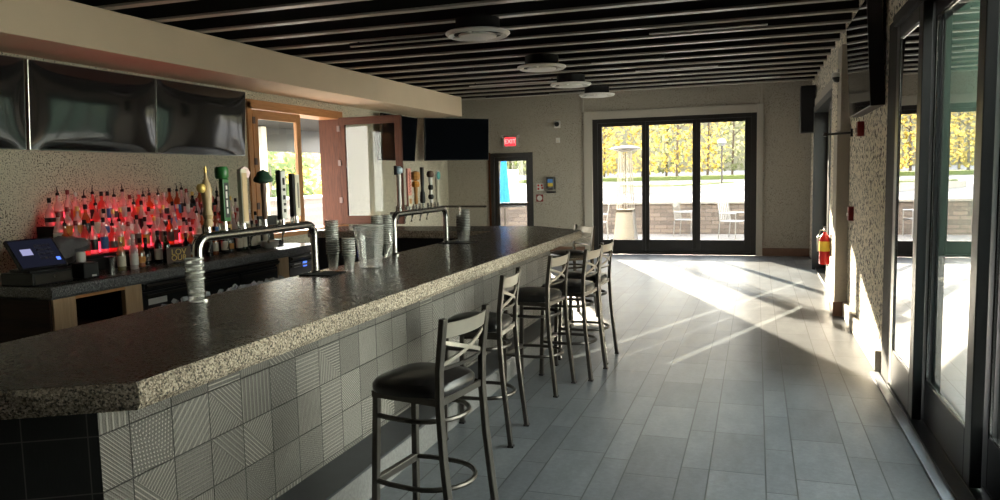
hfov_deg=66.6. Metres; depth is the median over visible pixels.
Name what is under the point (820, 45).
ceiling beam
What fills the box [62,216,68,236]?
liquor bottle
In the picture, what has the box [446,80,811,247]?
wall
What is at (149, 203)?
liquor bottle
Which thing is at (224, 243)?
liquor bottle
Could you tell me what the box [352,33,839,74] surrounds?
ceiling beam
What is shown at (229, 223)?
liquor bottle
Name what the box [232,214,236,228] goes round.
liquor bottle
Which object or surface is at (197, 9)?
ceiling beam
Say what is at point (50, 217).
liquor bottle
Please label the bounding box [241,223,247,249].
liquor bottle
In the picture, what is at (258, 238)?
liquor bottle
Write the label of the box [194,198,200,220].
liquor bottle
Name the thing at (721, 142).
lamp post
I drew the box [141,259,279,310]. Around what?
cooler
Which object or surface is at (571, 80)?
ceiling vent
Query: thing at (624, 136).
trees
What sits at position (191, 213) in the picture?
liquor bottle
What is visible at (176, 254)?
table sign
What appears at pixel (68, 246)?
wrapped bundle
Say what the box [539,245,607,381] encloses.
bar stool
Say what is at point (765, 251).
baseboard
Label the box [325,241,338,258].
plastic cup
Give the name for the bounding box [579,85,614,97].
ceiling vent
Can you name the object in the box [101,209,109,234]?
liquor bottle
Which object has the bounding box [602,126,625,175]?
tree
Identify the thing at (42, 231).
step
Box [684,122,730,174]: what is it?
tree
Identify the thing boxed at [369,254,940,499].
floor
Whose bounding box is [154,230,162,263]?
liquor bottle
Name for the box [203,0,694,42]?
ceiling beam
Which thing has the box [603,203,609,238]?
patio chair
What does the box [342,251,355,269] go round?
plastic cup
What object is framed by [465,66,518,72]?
linear light
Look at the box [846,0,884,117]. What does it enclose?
television
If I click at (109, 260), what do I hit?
shaker
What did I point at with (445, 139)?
television
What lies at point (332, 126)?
window
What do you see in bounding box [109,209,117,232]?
liquor bottle
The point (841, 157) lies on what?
trim
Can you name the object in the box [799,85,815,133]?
loudspeaker
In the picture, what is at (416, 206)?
faucet
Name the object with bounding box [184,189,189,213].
liquor bottle
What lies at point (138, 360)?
countertop
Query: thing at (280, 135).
porch roof
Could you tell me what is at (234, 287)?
ice cubes
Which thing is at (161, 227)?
liquor bottle
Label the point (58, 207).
liquor bottle
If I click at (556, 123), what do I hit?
security camera
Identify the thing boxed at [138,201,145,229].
liquor bottle
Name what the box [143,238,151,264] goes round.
liquor bottle
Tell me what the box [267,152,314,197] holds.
shrub
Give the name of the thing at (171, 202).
liquor bottle
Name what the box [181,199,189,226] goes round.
liquor bottle
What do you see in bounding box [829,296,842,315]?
baseboard
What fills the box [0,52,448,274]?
wall
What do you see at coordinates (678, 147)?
tree
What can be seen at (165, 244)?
liquor bottle
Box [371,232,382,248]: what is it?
plastic cup
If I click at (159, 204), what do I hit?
liquor bottle
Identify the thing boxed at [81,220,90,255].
liquor bottle
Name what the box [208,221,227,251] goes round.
faucet
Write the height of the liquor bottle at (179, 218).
0.275 m
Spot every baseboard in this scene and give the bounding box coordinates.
[550,246,584,251]
[762,248,809,255]
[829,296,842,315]
[842,302,880,370]
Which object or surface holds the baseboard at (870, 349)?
attached to the wall at (867, 166)
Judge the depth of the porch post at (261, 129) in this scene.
14.52 m
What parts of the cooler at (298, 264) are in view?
lid, rail, handle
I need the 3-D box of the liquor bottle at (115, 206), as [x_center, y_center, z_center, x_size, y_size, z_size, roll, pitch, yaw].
[-3.976,-0.469,7.855,0.090,0.342,0.090,-5,7,-32]
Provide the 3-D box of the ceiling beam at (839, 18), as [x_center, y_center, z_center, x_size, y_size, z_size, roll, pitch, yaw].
[0.335,-2.663,9.481,7.390,0.280,0.100,1,6,19]
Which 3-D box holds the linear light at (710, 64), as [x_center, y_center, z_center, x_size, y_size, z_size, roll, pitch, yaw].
[2.634,-2.735,11.393,1.210,0.059,0.040,1,6,19]
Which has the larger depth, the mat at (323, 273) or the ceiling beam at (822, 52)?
the ceiling beam at (822, 52)
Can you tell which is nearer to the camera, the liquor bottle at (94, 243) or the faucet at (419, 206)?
the faucet at (419, 206)
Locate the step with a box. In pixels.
[36,207,262,269]
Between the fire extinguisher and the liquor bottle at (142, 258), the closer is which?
the liquor bottle at (142, 258)
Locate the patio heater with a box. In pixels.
[610,145,640,239]
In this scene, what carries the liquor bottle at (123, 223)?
on the step
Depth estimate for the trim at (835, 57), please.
9.14 m
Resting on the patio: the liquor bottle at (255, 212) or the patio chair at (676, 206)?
the patio chair at (676, 206)
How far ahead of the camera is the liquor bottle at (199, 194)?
8.99 m
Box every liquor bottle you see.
[44,198,55,226]
[53,212,62,236]
[54,187,63,223]
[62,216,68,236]
[63,207,72,235]
[64,190,73,221]
[72,192,80,216]
[72,220,80,237]
[73,206,82,234]
[80,190,90,219]
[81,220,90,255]
[82,204,90,232]
[89,185,97,220]
[89,221,98,253]
[92,196,100,237]
[98,191,106,217]
[100,217,108,252]
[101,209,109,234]
[105,191,112,221]
[108,217,118,251]
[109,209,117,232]
[112,188,118,219]
[116,208,125,233]
[116,212,124,250]
[117,237,125,266]
[119,184,127,219]
[124,222,132,249]
[125,207,134,233]
[127,195,131,212]
[129,234,138,268]
[131,195,138,223]
[133,215,141,247]
[135,190,143,213]
[137,238,145,266]
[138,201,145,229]
[141,188,146,216]
[141,217,150,247]
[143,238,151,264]
[146,187,153,216]
[146,207,152,231]
[151,216,157,246]
[153,200,159,229]
[154,187,161,212]
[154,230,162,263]
[158,213,165,242]
[161,205,167,226]
[162,193,168,214]
[162,231,169,262]
[166,188,173,211]
[166,215,174,244]
[169,201,176,223]
[172,212,178,243]
[174,183,181,215]
[175,204,181,228]
[179,183,185,212]
[180,217,188,242]
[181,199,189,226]
[182,232,190,249]
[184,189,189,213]
[187,218,194,236]
[187,227,193,256]
[189,203,195,227]
[190,191,195,210]
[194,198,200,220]
[194,205,200,233]
[197,193,201,209]
[200,207,203,233]
[205,242,213,255]
[212,226,218,254]
[213,197,218,220]
[213,212,218,230]
[215,186,217,206]
[216,197,219,218]
[221,225,228,253]
[227,221,231,228]
[228,228,233,252]
[229,196,233,220]
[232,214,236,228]
[233,198,237,217]
[235,208,238,223]
[236,237,242,251]
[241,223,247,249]
[249,220,256,248]
[253,211,256,226]
[255,220,260,247]
[263,234,267,240]
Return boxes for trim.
[581,83,762,111]
[583,103,763,255]
[815,79,831,105]
[828,49,838,300]
[831,44,849,301]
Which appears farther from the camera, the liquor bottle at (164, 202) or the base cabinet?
the liquor bottle at (164, 202)
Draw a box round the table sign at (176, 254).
[166,246,190,263]
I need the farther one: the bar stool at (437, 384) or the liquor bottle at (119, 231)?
the liquor bottle at (119, 231)
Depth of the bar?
3.58 m
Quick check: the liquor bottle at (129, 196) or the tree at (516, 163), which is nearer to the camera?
the liquor bottle at (129, 196)
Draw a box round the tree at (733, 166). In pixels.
[712,121,744,174]
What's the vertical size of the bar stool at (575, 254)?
1.062 m
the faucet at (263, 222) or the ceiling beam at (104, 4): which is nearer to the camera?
the faucet at (263, 222)
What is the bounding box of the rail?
[445,206,486,225]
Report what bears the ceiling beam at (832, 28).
attached to the ceiling
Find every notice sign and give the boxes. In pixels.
[536,194,542,201]
[537,184,543,190]
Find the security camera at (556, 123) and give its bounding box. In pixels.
[554,120,559,127]
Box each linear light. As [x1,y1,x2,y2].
[349,34,449,47]
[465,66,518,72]
[469,78,556,86]
[486,92,549,98]
[591,55,663,63]
[635,63,717,71]
[649,20,767,34]
[667,74,779,83]
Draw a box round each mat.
[67,274,125,283]
[299,271,345,276]
[438,241,477,243]
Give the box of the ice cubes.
[161,275,283,306]
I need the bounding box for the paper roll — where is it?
[76,251,85,261]
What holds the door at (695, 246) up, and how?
in the wall at (786, 151)
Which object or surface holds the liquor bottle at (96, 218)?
on the step
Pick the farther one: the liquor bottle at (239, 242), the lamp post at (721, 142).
the lamp post at (721, 142)
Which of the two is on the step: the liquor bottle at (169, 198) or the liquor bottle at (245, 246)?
the liquor bottle at (169, 198)
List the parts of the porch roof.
panel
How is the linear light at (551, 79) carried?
attached to the ceiling beam at (811, 58)
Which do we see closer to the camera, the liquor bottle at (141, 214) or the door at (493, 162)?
the liquor bottle at (141, 214)
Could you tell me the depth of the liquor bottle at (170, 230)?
7.95 m
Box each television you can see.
[0,54,25,149]
[24,59,155,153]
[155,78,244,155]
[377,113,417,160]
[424,118,488,160]
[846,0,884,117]
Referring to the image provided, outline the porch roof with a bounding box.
[258,118,319,153]
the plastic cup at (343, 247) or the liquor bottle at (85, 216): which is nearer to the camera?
the plastic cup at (343, 247)
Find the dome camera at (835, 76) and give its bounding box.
[832,69,839,82]
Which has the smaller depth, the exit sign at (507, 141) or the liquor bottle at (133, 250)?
the liquor bottle at (133, 250)
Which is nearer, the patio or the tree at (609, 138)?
the patio
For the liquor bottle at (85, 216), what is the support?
on the step
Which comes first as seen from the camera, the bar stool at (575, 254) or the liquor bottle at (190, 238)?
the liquor bottle at (190, 238)
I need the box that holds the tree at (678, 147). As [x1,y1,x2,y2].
[655,124,691,175]
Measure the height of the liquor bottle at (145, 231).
0.310 m
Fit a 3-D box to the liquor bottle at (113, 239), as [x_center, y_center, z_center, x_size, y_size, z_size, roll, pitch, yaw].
[-3.707,-0.153,7.285,0.090,0.342,0.090,-5,7,-37]
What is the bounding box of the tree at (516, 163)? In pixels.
[499,161,524,172]
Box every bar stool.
[371,303,498,499]
[444,267,529,447]
[503,250,576,397]
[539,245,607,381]
[550,224,596,316]
[558,239,618,364]
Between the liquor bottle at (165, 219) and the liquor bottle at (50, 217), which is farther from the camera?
the liquor bottle at (165, 219)
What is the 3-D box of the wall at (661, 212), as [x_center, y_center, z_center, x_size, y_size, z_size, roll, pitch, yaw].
[1.717,-0.894,22.047,15.200,0.960,0.450,1,6,19]
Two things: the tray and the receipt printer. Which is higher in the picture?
the tray
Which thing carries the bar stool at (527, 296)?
on the floor
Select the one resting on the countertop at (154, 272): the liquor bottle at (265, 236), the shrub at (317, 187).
the liquor bottle at (265, 236)
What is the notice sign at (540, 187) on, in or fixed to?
attached to the wall at (786, 151)
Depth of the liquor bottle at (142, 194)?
8.20 m
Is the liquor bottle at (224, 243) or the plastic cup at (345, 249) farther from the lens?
the liquor bottle at (224, 243)
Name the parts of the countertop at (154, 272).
cash drawer, drawer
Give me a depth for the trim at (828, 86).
10.76 m
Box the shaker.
[104,256,114,273]
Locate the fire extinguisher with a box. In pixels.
[817,227,831,264]
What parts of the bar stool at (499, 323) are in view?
leg, leg, seat, seat frame, post, rail, post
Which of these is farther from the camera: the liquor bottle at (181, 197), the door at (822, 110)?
the door at (822, 110)
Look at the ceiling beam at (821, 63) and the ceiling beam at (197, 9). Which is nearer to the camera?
the ceiling beam at (197, 9)
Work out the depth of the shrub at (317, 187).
44.33 m
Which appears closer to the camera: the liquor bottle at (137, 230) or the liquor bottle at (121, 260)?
the liquor bottle at (121, 260)
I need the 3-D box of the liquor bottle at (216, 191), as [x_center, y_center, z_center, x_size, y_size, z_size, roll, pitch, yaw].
[-3.454,-0.620,9.294,0.090,0.342,0.090,-2,6,-11]
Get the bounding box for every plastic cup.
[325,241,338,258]
[325,243,338,261]
[326,245,338,263]
[326,250,338,267]
[326,252,339,270]
[341,240,354,258]
[342,245,354,262]
[342,247,354,265]
[342,249,355,266]
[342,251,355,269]
[342,253,355,272]
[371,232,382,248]
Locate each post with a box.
[258,126,270,215]
[276,257,288,277]
[717,138,726,186]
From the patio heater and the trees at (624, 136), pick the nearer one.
the patio heater
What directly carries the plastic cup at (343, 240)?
on the plastic cup
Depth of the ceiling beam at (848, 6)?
8.45 m
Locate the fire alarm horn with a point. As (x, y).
(859, 130)
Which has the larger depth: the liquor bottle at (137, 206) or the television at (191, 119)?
the television at (191, 119)
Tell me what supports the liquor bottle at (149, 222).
on the step
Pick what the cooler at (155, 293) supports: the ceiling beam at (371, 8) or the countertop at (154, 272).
the countertop at (154, 272)
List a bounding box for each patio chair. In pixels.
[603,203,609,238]
[672,201,691,236]
[717,202,743,238]
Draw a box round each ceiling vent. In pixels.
[445,14,509,41]
[517,53,565,71]
[550,73,590,87]
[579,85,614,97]
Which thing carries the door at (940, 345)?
in the wall at (867, 166)
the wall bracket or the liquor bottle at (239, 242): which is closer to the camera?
the wall bracket
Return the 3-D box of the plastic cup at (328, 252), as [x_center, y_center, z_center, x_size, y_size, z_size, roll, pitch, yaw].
[-1.065,0.071,4.857,0.086,0.116,0.085,1,6,19]
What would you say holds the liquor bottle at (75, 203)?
on the step
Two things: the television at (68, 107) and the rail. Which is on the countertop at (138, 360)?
the rail
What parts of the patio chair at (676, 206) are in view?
backrest, seat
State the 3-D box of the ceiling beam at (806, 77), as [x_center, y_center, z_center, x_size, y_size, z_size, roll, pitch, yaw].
[2.108,-3.212,14.743,7.390,0.280,0.100,1,6,19]
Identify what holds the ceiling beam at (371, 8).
attached to the ceiling
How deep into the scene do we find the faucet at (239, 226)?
4.11 m
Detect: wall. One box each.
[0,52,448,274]
[270,195,322,225]
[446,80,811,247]
[500,200,743,233]
[809,0,907,371]
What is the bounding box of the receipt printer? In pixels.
[72,261,98,278]
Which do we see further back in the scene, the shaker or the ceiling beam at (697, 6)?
the ceiling beam at (697, 6)
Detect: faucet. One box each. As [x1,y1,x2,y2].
[191,225,210,254]
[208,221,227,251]
[227,221,245,248]
[249,219,267,245]
[267,218,284,242]
[281,216,298,240]
[388,206,401,223]
[397,205,410,223]
[404,204,417,222]
[410,203,423,221]
[426,202,438,219]
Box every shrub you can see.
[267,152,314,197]
[269,152,321,197]
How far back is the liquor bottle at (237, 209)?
9.05 m
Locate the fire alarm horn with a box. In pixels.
[854,121,863,136]
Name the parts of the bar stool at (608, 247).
leg, leg, seat, seat frame, post, post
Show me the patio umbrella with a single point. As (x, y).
(504, 185)
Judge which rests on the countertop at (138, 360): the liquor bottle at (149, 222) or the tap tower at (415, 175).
the tap tower at (415, 175)
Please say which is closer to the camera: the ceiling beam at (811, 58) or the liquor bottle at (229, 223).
the liquor bottle at (229, 223)
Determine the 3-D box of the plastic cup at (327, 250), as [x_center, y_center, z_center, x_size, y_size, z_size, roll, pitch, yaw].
[-1.065,0.056,4.855,0.086,0.116,0.085,1,6,19]
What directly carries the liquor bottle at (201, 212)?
on the step
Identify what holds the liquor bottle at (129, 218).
on the step
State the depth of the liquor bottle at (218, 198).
9.02 m
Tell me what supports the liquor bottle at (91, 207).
on the step
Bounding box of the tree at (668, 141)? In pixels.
[649,124,688,175]
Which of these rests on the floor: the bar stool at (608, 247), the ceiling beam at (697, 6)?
the bar stool at (608, 247)
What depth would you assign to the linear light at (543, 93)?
14.86 m
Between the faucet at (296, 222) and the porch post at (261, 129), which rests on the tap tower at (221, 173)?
the faucet at (296, 222)
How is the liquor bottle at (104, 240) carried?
on the step
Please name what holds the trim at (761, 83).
attached to the wall at (786, 151)
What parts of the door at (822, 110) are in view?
panel, panel, panel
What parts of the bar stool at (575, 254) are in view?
seat, seat frame, post, post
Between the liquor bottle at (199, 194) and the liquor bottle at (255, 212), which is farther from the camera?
the liquor bottle at (255, 212)
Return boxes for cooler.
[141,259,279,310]
[288,253,311,276]
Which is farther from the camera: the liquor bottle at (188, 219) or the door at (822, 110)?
the door at (822, 110)
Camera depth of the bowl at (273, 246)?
8.93 m
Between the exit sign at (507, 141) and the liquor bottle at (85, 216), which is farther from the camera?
the exit sign at (507, 141)
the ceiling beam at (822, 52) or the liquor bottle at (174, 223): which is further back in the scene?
the ceiling beam at (822, 52)
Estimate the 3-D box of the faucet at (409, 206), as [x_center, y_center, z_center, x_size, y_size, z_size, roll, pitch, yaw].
[-0.771,-0.294,6.093,0.131,0.172,0.024,1,6,19]
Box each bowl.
[260,240,278,242]
[260,244,278,247]
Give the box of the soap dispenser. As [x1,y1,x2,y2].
[546,177,555,192]
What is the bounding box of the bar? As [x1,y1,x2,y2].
[0,238,573,499]
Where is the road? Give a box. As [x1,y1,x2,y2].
[272,170,744,202]
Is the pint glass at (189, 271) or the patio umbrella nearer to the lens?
the pint glass at (189, 271)
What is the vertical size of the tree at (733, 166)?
11.103 m
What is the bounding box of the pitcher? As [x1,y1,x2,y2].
[352,224,385,267]
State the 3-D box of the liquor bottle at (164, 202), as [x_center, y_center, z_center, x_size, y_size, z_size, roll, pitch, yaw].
[-3.735,-0.501,8.483,0.090,0.275,0.090,-5,7,-36]
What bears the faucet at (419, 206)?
on the tap tower at (415, 175)
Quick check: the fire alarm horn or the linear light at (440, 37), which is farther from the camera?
the linear light at (440, 37)
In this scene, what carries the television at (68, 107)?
attached to the wall at (28, 178)
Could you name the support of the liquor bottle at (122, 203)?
on the step
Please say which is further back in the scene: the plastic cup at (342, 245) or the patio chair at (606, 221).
the patio chair at (606, 221)
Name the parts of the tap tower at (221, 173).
tap handle, tap handle, dark panel, tap handle, tap handle, tap handle, tap handle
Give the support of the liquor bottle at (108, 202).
on the step
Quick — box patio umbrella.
[500,161,509,225]
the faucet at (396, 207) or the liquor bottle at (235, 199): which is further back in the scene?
the liquor bottle at (235, 199)
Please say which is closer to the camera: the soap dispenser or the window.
the window
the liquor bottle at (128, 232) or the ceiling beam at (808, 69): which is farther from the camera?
the ceiling beam at (808, 69)
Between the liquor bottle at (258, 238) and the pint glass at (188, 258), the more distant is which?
the liquor bottle at (258, 238)
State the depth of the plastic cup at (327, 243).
4.84 m
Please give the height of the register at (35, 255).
0.264 m
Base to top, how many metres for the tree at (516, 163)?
11.255 m
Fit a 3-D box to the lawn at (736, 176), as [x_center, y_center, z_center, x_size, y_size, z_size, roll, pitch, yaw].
[13.885,-6.799,72.550,60.000,0.440,33.000,1,6,19]
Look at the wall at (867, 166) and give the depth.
6.95 m
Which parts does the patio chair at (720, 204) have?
backrest, seat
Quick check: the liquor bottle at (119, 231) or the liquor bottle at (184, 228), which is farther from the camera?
the liquor bottle at (184, 228)
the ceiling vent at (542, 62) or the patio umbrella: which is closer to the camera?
the ceiling vent at (542, 62)
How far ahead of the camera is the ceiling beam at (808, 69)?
13.22 m
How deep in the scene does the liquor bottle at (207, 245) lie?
8.15 m
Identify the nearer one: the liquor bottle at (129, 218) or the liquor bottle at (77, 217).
the liquor bottle at (77, 217)
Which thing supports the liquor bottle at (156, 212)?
on the step
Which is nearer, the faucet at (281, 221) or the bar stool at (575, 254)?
the faucet at (281, 221)
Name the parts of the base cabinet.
panel, panel, rail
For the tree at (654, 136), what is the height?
10.023 m
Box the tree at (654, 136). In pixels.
[623,125,662,176]
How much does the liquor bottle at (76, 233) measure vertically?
0.325 m
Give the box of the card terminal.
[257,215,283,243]
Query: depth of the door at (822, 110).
12.38 m
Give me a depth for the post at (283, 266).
8.87 m
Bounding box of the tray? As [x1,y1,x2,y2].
[616,209,634,211]
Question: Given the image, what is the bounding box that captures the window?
[245,99,404,238]
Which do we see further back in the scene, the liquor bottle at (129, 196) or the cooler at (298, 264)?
the cooler at (298, 264)
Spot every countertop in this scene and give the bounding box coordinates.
[0,226,581,419]
[0,243,310,299]
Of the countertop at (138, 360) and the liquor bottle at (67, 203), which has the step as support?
the liquor bottle at (67, 203)
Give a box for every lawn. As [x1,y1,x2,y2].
[273,174,744,187]
[622,181,733,186]
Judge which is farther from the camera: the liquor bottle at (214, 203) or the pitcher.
the liquor bottle at (214, 203)
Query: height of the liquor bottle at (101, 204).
0.310 m
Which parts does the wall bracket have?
rod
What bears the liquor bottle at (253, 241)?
on the countertop at (154, 272)
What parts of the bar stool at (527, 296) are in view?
leg, leg, seat, seat frame, post, rail, post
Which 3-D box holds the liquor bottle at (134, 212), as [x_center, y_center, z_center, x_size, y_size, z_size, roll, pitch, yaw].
[-3.748,-0.364,7.807,0.078,0.392,0.078,3,7,35]
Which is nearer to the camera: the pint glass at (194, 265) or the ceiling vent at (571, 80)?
the pint glass at (194, 265)
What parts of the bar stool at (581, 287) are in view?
leg, leg, seat, seat frame, post, post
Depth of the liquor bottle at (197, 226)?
8.35 m
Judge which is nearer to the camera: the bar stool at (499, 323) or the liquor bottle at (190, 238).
the bar stool at (499, 323)
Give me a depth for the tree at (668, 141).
66.28 m
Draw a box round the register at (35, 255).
[3,237,67,273]
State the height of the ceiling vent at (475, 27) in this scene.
0.189 m
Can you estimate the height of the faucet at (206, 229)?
0.172 m
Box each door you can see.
[488,152,533,225]
[592,112,756,255]
[811,88,831,291]
[870,0,999,499]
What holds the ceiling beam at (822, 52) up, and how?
attached to the ceiling
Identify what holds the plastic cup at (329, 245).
on the plastic cup
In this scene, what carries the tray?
on the patio heater
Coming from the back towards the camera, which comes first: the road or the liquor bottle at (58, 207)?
the road
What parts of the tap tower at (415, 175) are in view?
tap handle, tap handle, sun knob, knob, tap handle, tap handle, tap handle, tap handle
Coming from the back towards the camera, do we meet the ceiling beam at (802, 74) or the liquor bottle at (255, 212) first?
the ceiling beam at (802, 74)
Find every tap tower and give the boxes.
[191,166,321,300]
[388,166,449,254]
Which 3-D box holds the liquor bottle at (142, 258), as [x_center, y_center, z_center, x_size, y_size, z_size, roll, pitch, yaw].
[-3.423,0.023,7.242,0.090,0.275,0.090,1,6,19]
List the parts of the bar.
panel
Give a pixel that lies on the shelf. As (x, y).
(80, 320)
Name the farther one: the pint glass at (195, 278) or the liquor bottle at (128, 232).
the liquor bottle at (128, 232)
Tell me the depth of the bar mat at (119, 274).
6.34 m
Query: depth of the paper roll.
6.45 m
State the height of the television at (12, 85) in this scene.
0.821 m
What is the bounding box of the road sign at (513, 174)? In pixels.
[507,169,518,202]
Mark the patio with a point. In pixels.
(611, 236)
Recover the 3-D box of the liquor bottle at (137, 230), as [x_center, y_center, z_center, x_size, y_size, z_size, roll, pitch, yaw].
[-3.610,-0.181,7.582,0.074,0.335,0.074,-2,6,-8]
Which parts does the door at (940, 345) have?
glass pane, frame, panel, glass pane, panel, panel, glass pane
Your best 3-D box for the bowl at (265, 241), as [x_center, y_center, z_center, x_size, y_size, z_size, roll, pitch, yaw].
[-2.719,-0.090,8.987,0.216,0.036,0.216,1,6,19]
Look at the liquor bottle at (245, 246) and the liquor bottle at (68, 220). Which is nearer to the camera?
the liquor bottle at (68, 220)
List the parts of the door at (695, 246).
panel, panel, panel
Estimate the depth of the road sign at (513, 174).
28.18 m
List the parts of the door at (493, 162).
trim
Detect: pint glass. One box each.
[184,257,203,283]
[184,263,203,289]
[185,270,204,296]
[185,276,204,302]
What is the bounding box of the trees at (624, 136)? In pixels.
[274,122,744,179]
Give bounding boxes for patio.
[603,234,754,255]
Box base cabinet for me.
[0,284,142,342]
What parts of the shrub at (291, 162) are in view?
stem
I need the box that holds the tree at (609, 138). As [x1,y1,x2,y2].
[602,127,623,176]
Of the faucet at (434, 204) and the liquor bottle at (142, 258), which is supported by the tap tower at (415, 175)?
the faucet at (434, 204)
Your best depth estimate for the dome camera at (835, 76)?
8.51 m
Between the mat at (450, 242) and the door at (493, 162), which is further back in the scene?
the door at (493, 162)
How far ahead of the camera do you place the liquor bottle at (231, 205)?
9.21 m
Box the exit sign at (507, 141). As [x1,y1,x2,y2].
[501,135,519,146]
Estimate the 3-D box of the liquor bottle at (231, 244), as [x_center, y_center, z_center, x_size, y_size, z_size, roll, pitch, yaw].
[-3.030,-0.110,8.533,0.090,0.275,0.090,1,6,19]
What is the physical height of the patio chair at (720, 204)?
0.912 m
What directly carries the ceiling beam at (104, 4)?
attached to the ceiling
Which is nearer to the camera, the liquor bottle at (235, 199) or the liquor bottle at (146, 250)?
the liquor bottle at (146, 250)
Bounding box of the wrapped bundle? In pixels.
[52,236,90,263]
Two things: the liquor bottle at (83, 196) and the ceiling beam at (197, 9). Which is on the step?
the liquor bottle at (83, 196)
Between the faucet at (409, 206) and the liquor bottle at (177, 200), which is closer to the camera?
the faucet at (409, 206)
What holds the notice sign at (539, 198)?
attached to the wall at (786, 151)
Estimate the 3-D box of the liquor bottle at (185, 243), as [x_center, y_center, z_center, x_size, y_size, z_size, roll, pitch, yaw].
[-3.257,-0.044,7.900,0.090,0.275,0.090,1,6,19]
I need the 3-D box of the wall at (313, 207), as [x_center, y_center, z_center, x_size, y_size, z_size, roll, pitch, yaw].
[-5.933,-0.782,20.474,0.400,1.250,17.000,1,6,19]
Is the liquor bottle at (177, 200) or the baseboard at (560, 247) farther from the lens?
the baseboard at (560, 247)
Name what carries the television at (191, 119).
attached to the wall at (28, 178)
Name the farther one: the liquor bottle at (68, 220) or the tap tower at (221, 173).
the liquor bottle at (68, 220)
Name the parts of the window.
rail, head rail, frame, sill, rail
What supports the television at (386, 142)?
attached to the wall at (28, 178)
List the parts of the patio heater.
corner post, corner post, corner post, corner post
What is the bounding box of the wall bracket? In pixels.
[823,129,852,136]
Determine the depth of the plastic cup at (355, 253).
4.79 m
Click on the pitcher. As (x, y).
(356, 225)
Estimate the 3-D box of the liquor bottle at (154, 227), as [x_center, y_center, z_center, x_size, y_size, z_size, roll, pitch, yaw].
[-3.528,-0.189,7.780,0.078,0.310,0.078,-7,8,-43]
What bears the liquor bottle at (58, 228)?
on the step
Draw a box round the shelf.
[77,317,104,325]
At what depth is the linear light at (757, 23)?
8.28 m
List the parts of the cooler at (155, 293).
rating plate, door, handle, lid, rail, handle, door, door, handle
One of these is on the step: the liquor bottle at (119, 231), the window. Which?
the liquor bottle at (119, 231)
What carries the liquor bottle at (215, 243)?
on the countertop at (154, 272)
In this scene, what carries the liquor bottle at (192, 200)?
on the step
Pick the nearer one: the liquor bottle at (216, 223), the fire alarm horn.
the fire alarm horn
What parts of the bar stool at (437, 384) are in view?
leg, leg, seat, seat frame, post, rail, post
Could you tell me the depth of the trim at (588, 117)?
15.01 m
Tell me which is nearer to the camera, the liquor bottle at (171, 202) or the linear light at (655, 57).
the liquor bottle at (171, 202)

